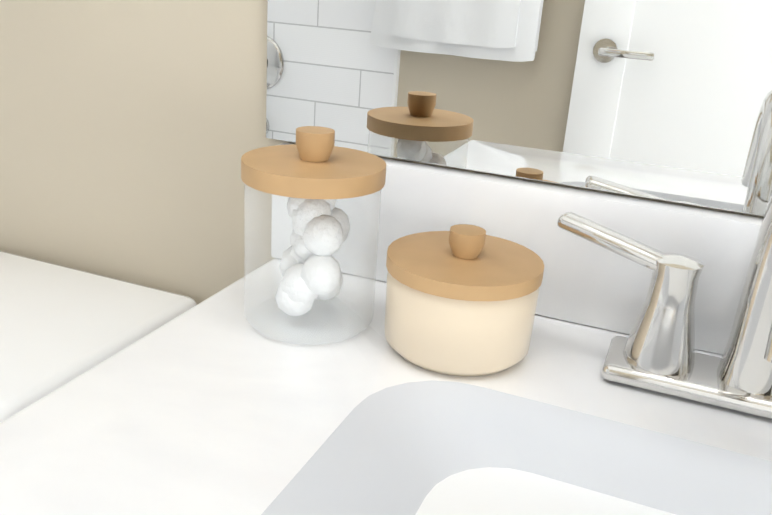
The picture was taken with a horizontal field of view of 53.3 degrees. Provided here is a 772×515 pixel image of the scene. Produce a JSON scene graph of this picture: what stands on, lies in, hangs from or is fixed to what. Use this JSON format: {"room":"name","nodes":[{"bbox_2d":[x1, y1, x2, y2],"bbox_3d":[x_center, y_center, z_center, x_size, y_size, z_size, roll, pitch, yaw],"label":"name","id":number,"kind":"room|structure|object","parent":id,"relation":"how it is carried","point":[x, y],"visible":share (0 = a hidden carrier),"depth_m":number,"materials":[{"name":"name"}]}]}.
{"room":"bathroom","nodes":[
{"label":"bathroom","id":0,"kind":"room"},
{"bbox_2d":[0,0,763,304],"bbox_3d":[0.169,-0.392,0.439,3.000,2.600,0.121,12,22,19],"label":"wall","id":1,"kind":"structure","parent":0,"point":[132,132],"depth_m":0.66,"materials":[{"name":"beige paint"}]},
{"bbox_2d":[266,0,771,215],"bbox_3d":[0.375,-0.479,0.271,0.940,1.013,0.006,12,22,19],"label":"mirror","id":2,"kind":"object","parent":1,"relation":"attached to","point":[668,100],"visible":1,"depth_m":0.51,"materials":[{"name":"clear glass"}]},
{"bbox_3d":[-0.214,1.044,0.190,3.200,0.160,1.710,12,22,19],"label":"floor","id":3,"kind":"structure","parent":0,"visible":0},
{"bbox_2d":[0,251,196,422],"bbox_3d":[-0.501,0.429,0.549,0.400,0.700,0.711,12,22,19],"label":"toilet","id":4,"kind":"object","parent":3,"relation":"on","point":[60,325],"visible":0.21,"depth_m":0.61,"materials":[{"name":"ceramic"}]},
{"bbox_2d":[0,143,771,514],"bbox_3d":[0.206,0.485,0.324,0.933,0.845,0.620,12,22,19],"label":"bathroom vanity","id":5,"kind":"object","parent":3,"relation":"on","point":[216,403],"visible":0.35,"depth_m":0.43,"materials":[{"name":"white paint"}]},
{"bbox_2d":[241,126,385,344],"bbox_3d":[-0.047,-0.019,0.495,0.090,0.128,0.090,12,22,19],"label":"glass jar","id":6,"kind":"object","parent":5,"relation":"on","point":[313,173],"visible":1,"depth_m":0.48,"materials":[{"name":"glass"}]},
{"bbox_2d":[385,224,543,375],"bbox_3d":[0.047,0.019,0.479,0.096,0.079,0.096,12,22,19],"label":"ceramic jar","id":7,"kind":"object","parent":5,"relation":"on","point":[461,299],"visible":1,"depth_m":0.45,"materials":[{"name":"beige ceramic"}]},
{"bbox_2d":[557,193,771,419],"bbox_3d":[0.200,0.021,0.384,0.251,0.161,0.152,12,22,19],"label":"sink faucet","id":8,"kind":"object","parent":5,"relation":"on","point":[654,351],"visible":1,"depth_m":0.45,"materials":[{"name":"silver metal"}]}
]}

